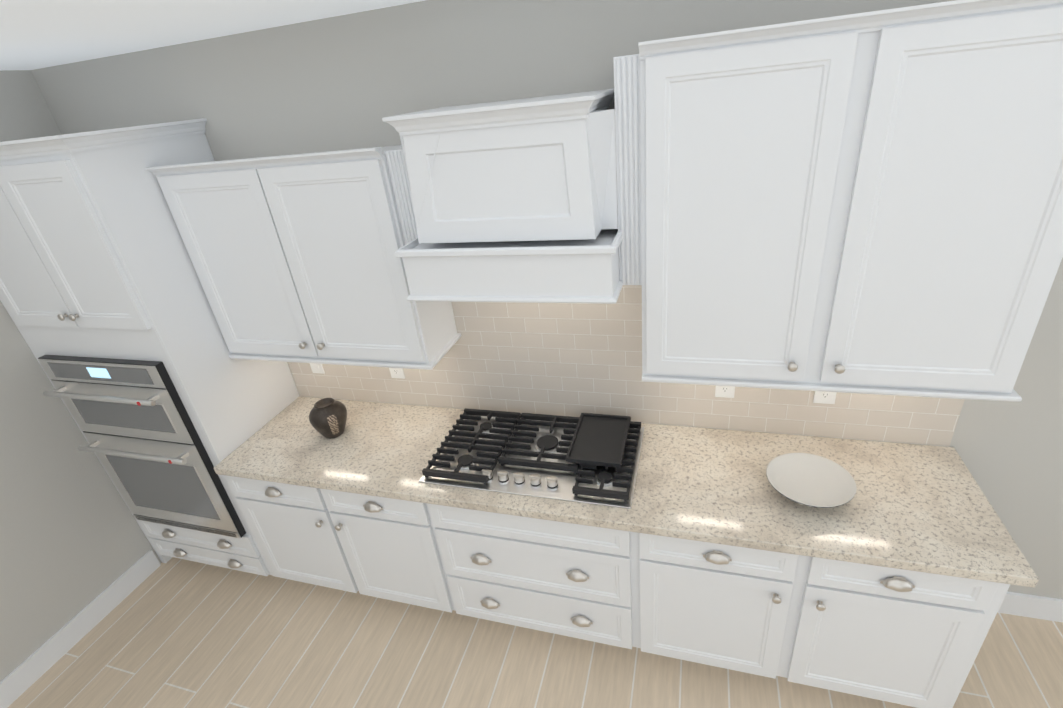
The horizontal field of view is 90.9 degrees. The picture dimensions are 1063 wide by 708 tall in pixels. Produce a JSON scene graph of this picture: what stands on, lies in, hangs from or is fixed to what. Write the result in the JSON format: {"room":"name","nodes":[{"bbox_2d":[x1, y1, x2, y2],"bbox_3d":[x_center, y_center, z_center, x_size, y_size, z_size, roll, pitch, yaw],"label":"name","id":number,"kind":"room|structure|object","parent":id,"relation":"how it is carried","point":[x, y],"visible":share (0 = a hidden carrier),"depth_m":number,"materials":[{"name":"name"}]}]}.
{"room":"kitchen","nodes":[
{"label":"kitchen","id":0,"kind":"room"},
{"bbox_2d":[0,70,161,707],"bbox_3d":[-2.952,0.902,1.227,0.114,2.700,4.560,2,29,17],"label":"wall","id":1,"kind":"structure","parent":0,"point":[78,558],"depth_m":2.64,"materials":[{"name":"paint"}]},
{"bbox_2d":[0,0,424,70],"bbox_3d":[0.052,-0.198,-0.386,6.710,0.100,4.800,2,29,17],"label":"ceiling","id":2,"kind":"structure","parent":0,"point":[36,34],"depth_m":1.76,"materials":[{"name":"paint"}]},
{"bbox_2d":[8,557,1062,707],"bbox_3d":[0.343,2.270,0.904,6.710,0.100,4.800,2,29,17],"label":"floor","id":3,"kind":"structure","parent":0,"point":[173,632],"depth_m":2.52,"materials":[{"name":"beige tile"}]},
{"bbox_2d":[0,118,298,575],"bbox_3d":[-1.904,0.140,2.766,0.949,2.408,0.720,2,29,17],"label":"tall cabinet","id":4,"kind":"object","parent":3,"relation":"on","point":[169,402],"visible":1,"depth_m":2.36,"materials":[{"name":"white wood"}]},
{"bbox_2d":[224,475,451,612],"bbox_3d":[-0.862,0.835,2.866,1.119,0.874,0.629,2,29,17],"label":"base cabinet","id":5,"kind":"object","parent":3,"relation":"on","point":[375,546],"depth_m":2.56,"materials":[{"name":"white wood"}]},
{"bbox_2d":[213,396,1038,587],"bbox_3d":[0.090,0.481,2.332,3.221,0.040,0.646,2,29,17],"label":"countertop","id":6,"kind":"structure","parent":5,"relation":"on","point":[922,508],"depth_m":2.06,"materials":[{"name":"stone"}]},
{"bbox_2d":[309,398,346,438],"bbox_3d":[-1.020,0.324,2.638,0.182,0.186,0.182,2,29,17],"label":"vase","id":7,"kind":"object","parent":6,"relation":"on","point":[327,417],"visible":1,"depth_m":2.58,"materials":[{"name":"ceramic"}]},
{"bbox_2d":[419,408,643,508],"bbox_3d":[0.015,0.417,2.344,0.914,0.078,0.530,2,29,17],"label":"cooktop","id":8,"kind":"object","parent":6,"relation":"in","point":[590,458],"visible":1,"depth_m":2.28,"materials":[{"name":"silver metal"}]},
{"bbox_2d":[766,453,855,507],"bbox_3d":[1.045,0.494,1.972,0.300,0.069,0.300,2,29,17],"label":"bowl","id":9,"kind":"object","parent":6,"relation":"on","point":[811,480],"visible":1,"depth_m":1.99,"materials":[{"name":"white ceramic"}]},
{"bbox_2d":[428,504,639,648],"bbox_3d":[0.096,0.875,2.571,0.888,0.874,0.629,2,29,17],"label":"base cabinet","id":10,"kind":"object","parent":3,"relation":"on","point":[578,581],"depth_m":2.27,"materials":[{"name":"white wood"}]},
{"bbox_2d":[636,532,1009,707],"bbox_3d":[1.085,0.917,2.267,1.183,0.874,0.629,2,29,17],"label":"base cabinet","id":11,"kind":"object","parent":3,"relation":"on","point":[916,639],"depth_m":1.96,"materials":[{"name":"white wood"}]},
{"bbox_2d":[28,0,1062,621],"bbox_3d":[0.847,-0.066,2.222,6.710,2.700,0.114,2,29,17],"label":"wall","id":12,"kind":"structure","parent":0,"point":[325,84],"depth_m":2.08,"materials":[{"name":"paint"}]},
{"bbox_2d":[145,145,460,369],"bbox_3d":[-0.968,-0.422,2.352,1.116,0.919,0.365,2,29,17],"label":"upper cabinet","id":13,"kind":"object","parent":12,"relation":"attached to","point":[293,258],"visible":1,"depth_m":2.20,"materials":[{"name":"white wood"}]},
{"bbox_2d":[382,54,641,303],"bbox_3d":[-0.064,-0.609,1.882,0.913,0.721,0.475,2,29,17],"label":"range hood","id":14,"kind":"object","parent":12,"relation":"attached to","point":[517,200],"visible":1,"depth_m":1.74,"materials":[{"name":"white painted wood"}]},
{"bbox_2d":[287,285,964,446],"bbox_3d":[0.129,-0.044,2.416,3.204,0.806,0.008,2,29,17],"label":"tile backsplash","id":15,"kind":"structure","parent":12,"relation":"attached to","point":[569,359],"depth_m":2.41,"materials":[{"name":"beige tile"}]},
{"bbox_2d":[310,363,324,373],"bbox_3d":[-1.198,0.054,2.899,0.079,0.124,0.010,2,29,17],"label":"electrical outlet","id":16,"kind":"object","parent":15,"relation":"attached to","point":[317,368],"visible":0.6,"depth_m":2.91,"materials":[{"name":"white plastic"}]},
{"bbox_2d":[389,367,404,378],"bbox_3d":[-0.715,0.074,2.752,0.079,0.124,0.008,2,29,17],"label":"electrical outlet","id":17,"kind":"object","parent":15,"relation":"attached to","point":[396,372],"visible":0.6,"depth_m":2.76,"materials":[{"name":"white plastic"}]},
{"bbox_2d":[715,385,734,397],"bbox_3d":[0.842,0.136,2.271,0.079,0.124,0.008,2,29,17],"label":"electrical outlet","id":18,"kind":"object","parent":15,"relation":"attached to","point":[725,391],"visible":0.54,"depth_m":2.28,"materials":[{"name":"white plastic"}]},
{"bbox_2d":[813,391,836,403],"bbox_3d":[1.215,0.151,2.156,0.079,0.124,0.008,2,29,17],"label":"electrical outlet","id":19,"kind":"object","parent":15,"relation":"attached to","point":[824,397],"visible":0.48,"depth_m":2.17,"materials":[{"name":"white plastic"}]},
{"bbox_2d":[638,0,1062,401],"bbox_3d":[0.982,-0.434,1.700,1.203,1.135,0.365,2,29,17],"label":"upper cabinet","id":20,"kind":"object","parent":12,"relation":"attached to","point":[868,202],"visible":1,"depth_m":1.53,"materials":[{"name":"white wood"}]}
]}

